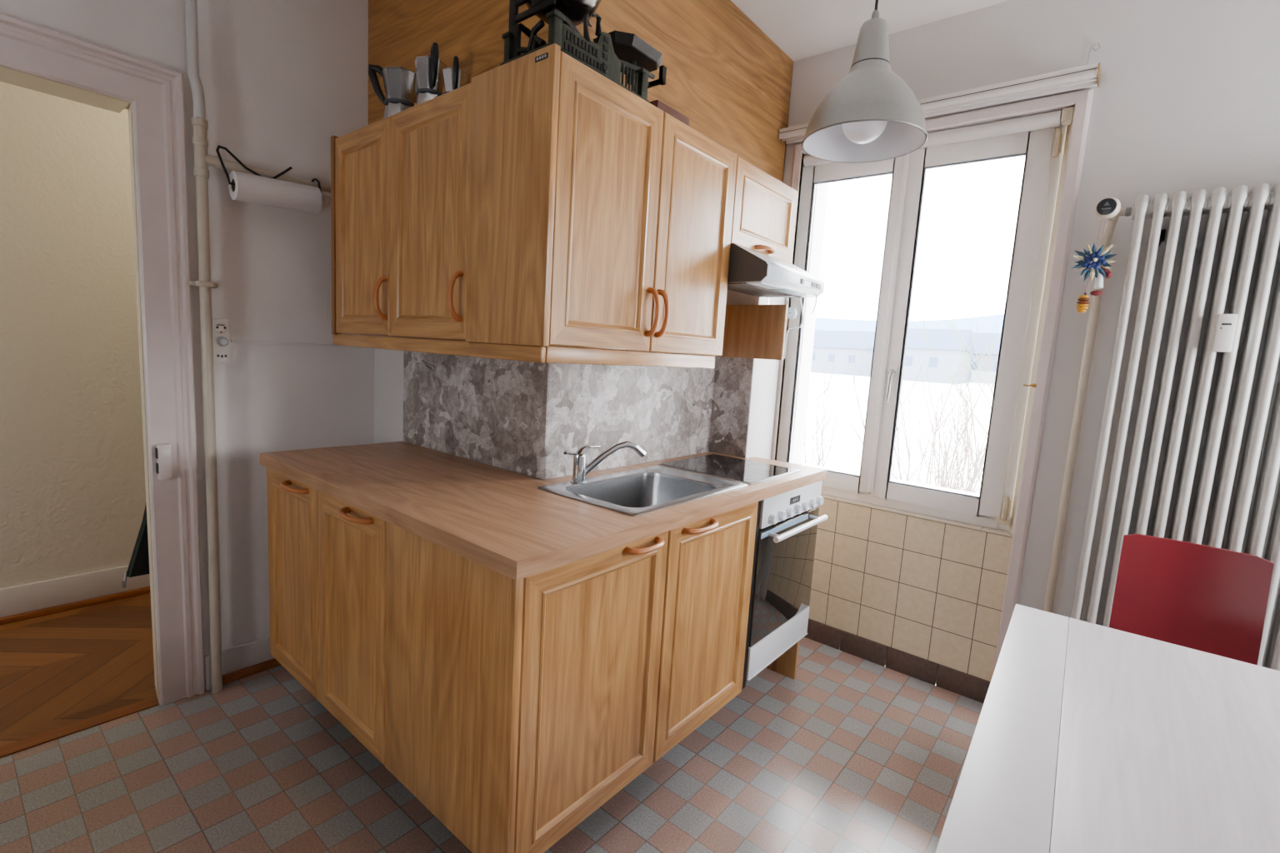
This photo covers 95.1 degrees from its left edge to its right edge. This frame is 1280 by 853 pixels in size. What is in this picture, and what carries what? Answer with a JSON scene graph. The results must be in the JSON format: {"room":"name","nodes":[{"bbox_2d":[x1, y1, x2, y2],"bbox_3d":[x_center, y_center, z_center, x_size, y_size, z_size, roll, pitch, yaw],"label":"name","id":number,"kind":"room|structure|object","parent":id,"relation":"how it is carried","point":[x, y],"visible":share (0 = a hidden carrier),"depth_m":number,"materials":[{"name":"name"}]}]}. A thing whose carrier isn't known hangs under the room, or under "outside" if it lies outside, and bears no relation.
{"room":"kitchen","nodes":[
{"label":"kitchen","id":0,"kind":"room"},
{"bbox_2d":[0,81,145,589],"bbox_3d":[-2.817,-0.479,2.265,0.120,2.680,4.000,9,9,39],"label":"wall","id":1,"kind":"structure","parent":0,"point":[72,487],"depth_m":2.56,"materials":[{"name":"beige paint"}]},
{"bbox_2d":[0,565,149,617],"bbox_3d":[-2.870,0.768,2.339,0.017,0.125,3.900,9,9,39],"label":"baseboard","id":2,"kind":"structure","parent":1,"relation":"attached to","point":[23,598],"depth_m":2.65,"materials":[{"name":"paint"}]},
{"bbox_2d":[0,586,150,624],"bbox_3d":[-2.871,0.845,2.346,0.027,0.030,3.900,9,9,39],"label":"trim","id":3,"kind":"structure","parent":1,"relation":"attached to","point":[13,618],"depth_m":2.67,"materials":[{"name":"brown wood"}]},
{"bbox_2d":[0,0,374,686],"bbox_3d":[-1.673,-0.366,1.914,0.150,2.680,4.900,9,9,39],"label":"wall","id":4,"kind":"structure","parent":0,"point":[279,78],"depth_m":2.14,"materials":[{"name":"grey paint"}]},
{"bbox_2d":[0,696,158,758],"bbox_3d":[-1.988,0.991,1.710,0.060,0.005,0.905,9,9,39],"label":"threshold","id":5,"kind":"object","parent":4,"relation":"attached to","point":[29,742],"depth_m":1.90,"materials":[{"name":"brown wood"}]},
{"bbox_2d":[0,13,204,705],"bbox_3d":[-1.946,-0.056,1.604,0.199,2.111,1.152,9,9,39],"label":"door frame","id":6,"kind":"structure","parent":4,"relation":"in","point":[32,57],"depth_m":1.91,"materials":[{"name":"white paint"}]},
{"bbox_2d":[121,502,149,588],"bbox_3d":[-1.664,-0.076,2.188,0.103,1.289,0.461,9,9,39],"label":"jacket","id":7,"kind":"object","parent":4,"relation":"hanging from","point":[139,562],"visible":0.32,"depth_m":2.11,"materials":[{"name":"black fabric"}]},
{"bbox_2d":[204,655,210,690],"bbox_3d":[-1.581,0.898,2.139,0.023,0.130,0.015,9,9,39],"label":"block","id":8,"kind":"object","parent":4,"relation":"attached to","point":[207,658],"visible":0.93,"depth_m":2.13,"materials":[{"name":"white paint"}]},
{"bbox_2d":[212,318,230,364],"bbox_3d":[-1.457,-0.296,2.040,0.040,0.155,0.054,9,9,39],"label":"wall socket","id":9,"kind":"object","parent":4,"relation":"attached to","point":[221,327],"visible":0.96,"depth_m":2.04,"materials":[{"name":"white plastic"}]},
{"bbox_2d":[214,321,227,333],"bbox_3d":[-1.455,-0.344,2.035,0.003,0.040,0.039,9,9,39],"label":"outlet","id":10,"kind":"object","parent":9,"relation":"attached to","point":[219,327],"depth_m":2.03,"materials":[{"name":"white plastic"}]},
{"bbox_2d":[215,350,228,361],"bbox_3d":[-1.461,-0.247,2.047,0.003,0.039,0.038,9,9,39],"label":"outlet","id":11,"kind":"object","parent":9,"relation":"attached to","point":[220,356],"depth_m":2.05,"materials":[{"name":"white plastic"}]},
{"bbox_2d":[215,335,228,347],"bbox_3d":[-1.451,-0.295,2.035,0.022,0.039,0.038,9,9,39],"label":"light switch","id":12,"kind":"object","parent":9,"relation":"attached to","point":[220,341],"depth_m":2.03,"materials":[{"name":"white plastic"}]},
{"bbox_2d":[221,636,274,674],"bbox_3d":[-1.382,0.863,2.385,0.015,0.093,0.550,9,9,39],"label":"baseboard","id":13,"kind":"structure","parent":4,"relation":"attached to","point":[241,657],"depth_m":2.23,"materials":[{"name":"paint"}]},
{"bbox_2d":[222,658,280,684],"bbox_3d":[-1.382,0.927,2.393,0.021,0.034,0.545,9,9,39],"label":"trim","id":14,"kind":"structure","parent":4,"relation":"attached to","point":[237,675],"depth_m":2.24,"materials":[{"name":"brown wood"}]},
{"bbox_2d":[185,0,330,694],"bbox_3d":[-1.354,-0.373,2.125,0.069,2.679,0.467,9,9,39],"label":"riser pipe","id":15,"kind":"object","parent":4,"relation":"attached to","point":[202,160],"visible":0.91,"depth_m":1.97,"materials":[{"name":"white metal"}]},
{"bbox_2d":[215,145,321,193],"bbox_3d":[-1.296,-0.872,2.049,0.075,0.121,0.322,9,9,39],"label":"holder","id":16,"kind":"object","parent":15,"relation":"hanging from","point":[218,147],"visible":0.75,"depth_m":1.96,"materials":[{"name":"black metal"}]},
{"bbox_2d":[228,170,322,213],"bbox_3d":[-1.267,-0.814,2.045,0.092,0.104,0.266,9,9,39],"label":"roll","id":17,"kind":"object","parent":16,"relation":"on","point":[251,188],"visible":0.98,"depth_m":2.01,"materials":[{"name":"white paper"}]},
{"bbox_2d":[230,340,367,348],"bbox_3d":[-1.293,-0.317,2.262,0.011,0.008,0.488,9,9,39],"label":"cable conduit","id":18,"kind":"object","parent":4,"relation":"attached to","point":[232,341],"visible":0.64,"depth_m":2.21,"materials":[{"name":"white paint"}]},
{"bbox_2d":[0,592,983,852],"bbox_3d":[-0.853,1.178,1.194,4.900,0.100,4.650,9,9,39],"label":"floor","id":19,"kind":"structure","parent":0,"point":[849,754],"depth_m":1.83,"materials":[{"name":"tile"}]},
{"bbox_2d":[266,467,386,765],"bbox_3d":[-0.838,0.595,1.954,0.818,0.866,0.532,9,9,39],"label":"base cabinet","id":20,"kind":"object","parent":19,"relation":"on","point":[327,555],"visible":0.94,"depth_m":1.72,"materials":[{"name":"brown wood"}]},
{"bbox_2d":[385,501,758,852],"bbox_3d":[-0.133,0.665,1.736,0.552,0.866,1.000,9,9,39],"label":"base cabinet","id":21,"kind":"object","parent":19,"relation":"on","point":[515,711],"visible":0.89,"depth_m":1.38,"materials":[{"name":"brown wood"}]},
{"bbox_2d":[259,441,827,580],"bbox_3d":[-0.273,0.148,2.137,1.356,0.038,1.529,9,9,39],"label":"countertop","id":22,"kind":"structure","parent":21,"relation":"on","point":[497,519],"depth_m":1.55,"materials":[{"name":"laminate"}]},
{"bbox_2d":[563,440,645,484],"bbox_3d":[-0.115,0.107,1.833,0.286,0.126,0.054,-1,8,-30],"label":"faucet","id":23,"kind":"object","parent":22,"relation":"on","point":[580,470],"visible":1,"depth_m":1.80,"materials":[{"name":"silver metal"}]},
{"bbox_2d":[537,465,747,516],"bbox_3d":[0.023,0.260,1.824,0.377,0.157,0.582,9,9,39],"label":"sink","id":24,"kind":"object","parent":22,"relation":"in","point":[637,492],"visible":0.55,"depth_m":1.92,"materials":[{"name":"metal"}]},
{"bbox_2d":[568,475,713,508],"bbox_3d":[0.007,0.269,1.793,0.289,0.146,0.430,9,9,39],"label":"basin","id":25,"kind":"object","parent":24,"relation":"in","point":[621,491],"depth_m":1.95,"materials":[{"name":"metal"}]},
{"bbox_2d":[658,454,799,484],"bbox_3d":[0.337,0.153,2.202,0.392,0.006,0.384,9,9,39],"label":"cooktop","id":26,"kind":"object","parent":22,"relation":"in","point":[746,472],"visible":1,"depth_m":2.17,"materials":[{"name":"glass"}]},
{"bbox_2d":[765,641,799,679],"bbox_3d":[0.576,0.616,2.482,0.258,0.862,0.016,9,9,39],"label":"end panel","id":27,"kind":"object","parent":19,"relation":"on","point":[786,664],"visible":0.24,"depth_m":2.46,"materials":[{"name":"brown wood"}]},
{"bbox_2d":[741,480,828,689],"bbox_3d":[0.370,0.624,2.306,0.534,0.864,0.515,9,9,39],"label":"oven","id":28,"kind":"object","parent":19,"relation":"on","point":[787,525],"visible":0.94,"depth_m":2.12,"materials":[{"name":"white metal"}]},
{"bbox_2d":[770,0,1279,674],"bbox_3d":[1.230,-0.262,2.471,3.650,2.680,0.366,9,9,39],"label":"wall","id":29,"kind":"structure","parent":19,"relation":"on","point":[1187,97],"depth_m":2.03,"materials":[{"name":"white paint"}]},
{"bbox_2d":[787,307,796,319],"bbox_3d":[0.702,-0.528,2.727,0.052,0.052,0.018,9,9,39],"label":"junction box","id":30,"kind":"object","parent":29,"relation":"attached to","point":[792,312],"visible":0.8,"depth_m":2.72,"materials":[{"name":"white plastic"}]},
{"bbox_2d":[804,619,989,703],"bbox_3d":[1.024,1.006,2.673,1.028,0.094,0.046,9,9,39],"label":"baseboard","id":31,"kind":"structure","parent":29,"relation":"attached to","point":[967,686],"depth_m":2.55,"materials":[{"name":"brown tile"}]},
{"bbox_2d":[808,498,1012,682],"bbox_3d":[1.046,0.662,2.633,1.031,0.600,0.036,9,9,39],"label":"wall tiles","id":32,"kind":"structure","parent":29,"relation":"attached to","point":[932,591],"depth_m":2.51,"materials":[{"name":"beige tile"}]},
{"bbox_2d":[820,494,1012,537],"bbox_3d":[1.071,0.361,2.594,1.016,0.007,0.052,9,9,39],"label":"trim","id":33,"kind":"structure","parent":29,"relation":"attached to","point":[827,497],"depth_m":2.48,"materials":[{"name":"beige tile"}]},
{"bbox_2d":[776,123,1067,531],"bbox_3d":[1.189,-0.427,2.627,1.080,1.584,0.399,9,9,39],"label":"window","id":34,"kind":"structure","parent":29,"relation":"attached to","point":[1042,149],"depth_m":2.44,"materials":[{"name":"white plastic"}]},
{"bbox_2d":[803,106,1074,166],"bbox_3d":[1.143,-1.155,2.373,0.995,0.052,0.052,9,9,39],"label":"roller blind","id":35,"kind":"object","parent":29,"relation":"attached to","point":[1052,119],"visible":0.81,"depth_m":2.19,"materials":[{"name":"white fabric"}]},
{"bbox_2d":[1023,383,1036,387],"bbox_3d":[1.435,-0.152,2.156,0.041,0.016,0.021,9,9,39],"label":"brass hook","id":36,"kind":"object","parent":29,"relation":"attached to","point":[1033,385],"visible":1,"depth_m":2.15,"materials":[{"name":"gold metal"}]},
{"bbox_2d":[1087,42,1100,64],"bbox_3d":[1.553,-1.267,2.006,0.006,0.086,0.031,-3,10,-42],"label":"wire loop","id":37,"kind":"object","parent":29,"relation":"attached to","point":[1097,42],"visible":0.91,"depth_m":2.01,"materials":[{"name":"white metal"}]},
{"bbox_2d":[935,604,1279,852],"bbox_3d":[0.870,0.909,0.784,0.866,0.740,1.338,9,9,39],"label":"dining table","id":38,"kind":"object","parent":19,"relation":"on","point":[1088,737],"visible":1,"depth_m":0.93,"materials":[{"name":"white wood"}]},
{"bbox_2d":[1070,182,1279,671],"bbox_3d":[1.788,0.238,1.834,0.611,1.916,0.155,9,9,39],"label":"radiator","id":39,"kind":"object","parent":19,"relation":"on","point":[1259,198],"visible":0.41,"depth_m":1.80,"materials":[{"name":"metal"}]},
{"bbox_2d":[1043,196,1132,613],"bbox_3d":[1.487,0.202,2.024,0.124,1.904,0.078,-2,9,-35],"label":"pipe","id":40,"kind":"object","parent":39,"relation":"attached to","point":[1109,208],"visible":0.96,"depth_m":2.03,"materials":[{"name":"white metal"}]},
{"bbox_2d":[1071,220,1117,313],"bbox_3d":[1.498,-0.529,1.936,0.125,0.300,0.046,9,9,39],"label":"ornament","id":41,"kind":"object","parent":40,"relation":"hanging from","point":[1100,268],"visible":1,"depth_m":1.93,"materials":[{"name":"blue fabric"}]},
{"bbox_2d":[1081,250,1106,269],"bbox_3d":[1.495,-0.546,1.927,0.062,0.060,0.011,9,9,39],"label":"flower","id":42,"kind":"object","parent":41,"relation":"on","point":[1097,258],"depth_m":1.92,"materials":[{"name":"blue fabric"}]},
{"bbox_2d":[1211,314,1237,352],"bbox_3d":[1.738,-0.278,1.741,0.039,0.111,0.026,9,9,39],"label":"meter","id":43,"kind":"object","parent":39,"relation":"attached to","point":[1226,324],"visible":1,"depth_m":1.73,"materials":[{"name":"white plastic"}]},
{"bbox_2d":[1109,534,1274,665],"bbox_3d":[1.433,0.779,1.575,0.341,0.870,0.435,9,9,39],"label":"dining chair","id":44,"kind":"object","parent":19,"relation":"on","point":[1208,599],"visible":0.37,"depth_m":1.67,"materials":[{"name":"red plastic"}]},
{"bbox_2d":[374,335,709,479],"bbox_3d":[-0.254,-0.374,2.661,1.097,2.679,1.395,9,9,39],"label":"wall column","id":45,"kind":"structure","parent":0,"point":[388,364],"depth_m":2.42,"materials":[{"name":"mottled grey marble stone"},{"name":"white plaster"}]},
{"bbox_2d":[402,337,754,479],"bbox_3d":[-0.206,-0.116,2.130,1.396,0.494,0.635,2,7,-9],"label":"backsplash","id":46,"kind":"structure","parent":0,"point":[520,417],"depth_m":2.09,"materials":[{"name":"grey stone"}]},
{"bbox_2d":[420,360,434,371],"bbox_3d":[-0.798,-0.229,2.202,0.104,0.039,0.005,10,10,41],"label":"wall hook","id":47,"kind":"object","parent":46,"relation":"attached to","point":[422,362],"visible":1,"depth_m":2.20,"materials":[{"name":"grey metal"}]},
{"bbox_2d":[368,0,793,182],"bbox_3d":[-0.216,-1.046,2.561,1.111,1.318,1.423,9,9,39],"label":"panelling","id":48,"kind":"object","parent":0,"point":[732,83],"visible":0.1,"depth_m":2.16,"materials":[{"name":"brown wood"}]},
{"bbox_2d":[330,82,471,356],"bbox_3d":[-0.709,-0.602,1.891,0.840,0.712,0.284,9,9,39],"label":"upper cabinet","id":49,"kind":"object","parent":48,"relation":"attached to","point":[400,181],"visible":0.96,"depth_m":1.76,"materials":[{"name":"brown wood"}]},
{"bbox_2d":[368,64,418,118],"bbox_3d":[-0.816,-1.089,1.969,0.159,0.231,0.132,9,9,39],"label":"moka pot","id":50,"kind":"object","parent":49,"relation":"on","point":[401,85],"visible":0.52,"depth_m":1.92,"materials":[{"name":"metal"}]},
{"bbox_2d":[414,42,447,105],"bbox_3d":[-0.656,-1.057,1.839,0.116,0.219,0.114,6,7,16],"label":"moka pot","id":51,"kind":"object","parent":49,"relation":"on","point":[428,68],"visible":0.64,"depth_m":1.81,"materials":[{"name":"metal"}]},
{"bbox_2d":[442,55,468,94],"bbox_3d":[-0.558,-1.014,1.781,0.108,0.159,0.081,9,9,39],"label":"moka pot","id":52,"kind":"object","parent":49,"relation":"on","point":[454,77],"visible":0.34,"depth_m":1.75,"materials":[{"name":"metal"}]},
{"bbox_2d":[465,43,737,368],"bbox_3d":[-0.061,-0.543,1.744,0.353,0.710,0.810,9,9,39],"label":"upper cabinet","id":53,"kind":"object","parent":48,"relation":"attached to","point":[600,221],"visible":1,"depth_m":1.50,"materials":[{"name":"brown wood"}]},
{"bbox_2d":[500,0,666,103],"bbox_3d":[-0.122,-1.012,1.576,0.224,0.260,0.479,9,9,39],"label":"crate","id":54,"kind":"object","parent":53,"relation":"on","point":[612,53],"visible":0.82,"depth_m":1.47,"materials":[{"name":"green plastic"}]},
{"bbox_2d":[525,0,601,25],"bbox_3d":[-0.198,-1.082,1.468,0.224,0.105,0.224,9,9,39],"label":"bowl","id":55,"kind":"object","parent":54,"relation":"on","point":[576,10],"depth_m":1.45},
{"bbox_2d":[593,30,662,71],"bbox_3d":[-0.034,-1.060,1.675,0.148,0.024,0.208,9,9,39],"label":"tray","id":56,"kind":"object","parent":54,"relation":"on","point":[629,47],"depth_m":1.63,"materials":[{"name":"metal"}]},
{"bbox_2d":[650,100,689,125],"bbox_3d":[0.065,-0.917,1.729,0.090,0.055,0.157,9,9,39],"label":"rack","id":57,"kind":"object","parent":53,"relation":"on","point":[657,103],"visible":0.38,"depth_m":1.69,"materials":[{"name":"brown wood"}]},
{"bbox_2d":[726,243,824,325],"bbox_3d":[0.467,-0.507,2.143,0.243,0.237,0.466,9,9,39],"label":"hood","id":58,"kind":"object","parent":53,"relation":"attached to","point":[752,272],"visible":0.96,"depth_m":1.99,"materials":[{"name":"silver metal"}]},
{"bbox_2d":[714,305,788,360],"bbox_3d":[0.447,-0.386,2.385,0.310,0.215,0.016,9,9,39],"label":"board","id":59,"kind":"object","parent":58,"relation":"attached to","point":[756,332],"visible":0.76,"depth_m":2.36,"materials":[{"name":"brown wood"}]},
{"bbox_2d":[784,298,804,358],"bbox_3d":[0.684,-0.460,2.538,0.067,0.331,0.416,5,7,10],"label":"power cable","id":60,"kind":"object","parent":58,"relation":"attached to","point":[801,302],"visible":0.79,"depth_m":2.70,"materials":[{"name":"white plastic"}]},
{"bbox_2d":[815,283,820,289],"bbox_3d":[0.669,-0.526,2.197,0.002,0.017,0.038,9,9,39],"label":"switch","id":61,"kind":"object","parent":58,"relation":"attached to","point":[817,285],"depth_m":2.19,"materials":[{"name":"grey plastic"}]},
{"bbox_2d":[709,290,784,459],"bbox_3d":[0.513,0.035,2.658,0.180,1.960,0.425,9,9,39],"label":"wall pier","id":62,"kind":"object","parent":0,"point":[765,372],"visible":0.21,"depth_m":2.57,"materials":[{"name":"white paint"}]},
{"bbox_2d":[730,156,798,264],"bbox_3d":[0.442,-0.771,2.144,0.139,0.279,0.468,9,9,39],"label":"upper cabinet","id":63,"kind":"object","parent":62,"relation":"attached to","point":[764,214],"visible":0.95,"depth_m":2.10,"materials":[{"name":"brown wood"}]},
{"bbox_2d":[795,183,829,464],"bbox_3d":[1.254,-0.490,2.654,1.300,1.710,0.228,9,9,39],"label":"wall","id":64,"kind":"structure","parent":0,"point":[824,188],"depth_m":3.04,"materials":[{"name":"white paint"}]},
{"bbox_2d":[730,0,1009,61],"bbox_3d":[-0.538,-1.579,0.950,5.000,0.100,5.000,9,9,39],"label":"ceiling","id":65,"kind":"structure","parent":0,"point":[802,29],"depth_m":2.31,"materials":[{"name":"paint"}]},
{"bbox_2d":[801,0,928,162],"bbox_3d":[0.501,-1.046,1.195,0.253,0.892,0.253,9,9,39],"label":"pendant lamp","id":66,"kind":"object","parent":65,"relation":"hanging from","point":[872,114],"visible":1,"depth_m":1.20,"materials":[{"name":"metal"}]},
{"label":"outside","id":67,"kind":"structure","parent":0,"visible":0},
{"bbox_2d":[801,372,993,493],"bbox_3d":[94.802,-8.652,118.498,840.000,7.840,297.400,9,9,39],"label":"ground","id":68,"kind":"structure","parent":67,"point":[844,459],"depth_m":42.10,"materials":[{"name":"white snow"}]},
{"bbox_2d":[803,343,850,467],"bbox_3d":[2.459,0.792,11.155,2.687,4.976,2.299,6,8,18],"label":"bush","id":69,"kind":"object","parent":68,"relation":"on","point":[827,390],"visible":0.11,"depth_m":10.46,"materials":[{"name":"plant"}]},
{"bbox_2d":[810,330,874,376],"bbox_3d":[39.925,-14.802,120.049,19.000,9.600,10.000,9,9,39],"label":"house","id":70,"kind":"structure","parent":68,"relation":"on","point":[827,340],"depth_m":115.30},
{"bbox_2d":[840,320,1000,494],"bbox_3d":[3.977,1.214,7.454,2.080,5.247,3.052,-1,9,-34],"label":"bush","id":71,"kind":"object","parent":68,"relation":"on","point":[970,480],"visible":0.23,"depth_m":7.31,"materials":[{"name":"plant"}]},
{"bbox_2d":[870,328,974,384],"bbox_3d":[49.979,-12.273,104.158,15.000,10.100,10.000,9,9,39],"label":"house","id":72,"kind":"structure","parent":68,"relation":"on","point":[941,341],"depth_m":99.42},
{"bbox_2d":[910,336,997,493],"bbox_3d":[6.897,0.771,12.469,2.133,5.218,2.592,9,9,39],"label":"bush","id":73,"kind":"object","parent":68,"relation":"on","point":[961,459],"visible":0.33,"depth_m":12.51,"materials":[{"name":"grey plant"}]},
{"bbox_2d":[909,269,1002,483],"bbox_3d":[6.247,0.492,8.702,5.346,6.635,4.646,9,9,39],"label":"bush","id":74,"kind":"object","parent":68,"relation":"on","point":[952,326],"visible":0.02,"depth_m":8.71,"materials":[{"name":"plant"}]},
{"bbox_2d":[968,332,1001,384],"bbox_3d":[67.629,-11.634,105.232,17.000,10.000,11.000,9,9,39],"label":"house","id":75,"kind":"structure","parent":68,"relation":"on","point":[983,338],"depth_m":104.78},
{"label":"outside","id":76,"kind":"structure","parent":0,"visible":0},
{"bbox_2d":[815,314,1004,333],"bbox_3d":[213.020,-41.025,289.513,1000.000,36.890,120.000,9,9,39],"label":"hill","id":77,"kind":"structure","parent":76,"point":[986,323],"depth_m":298.84,"materials":[{"name":"white snow"}]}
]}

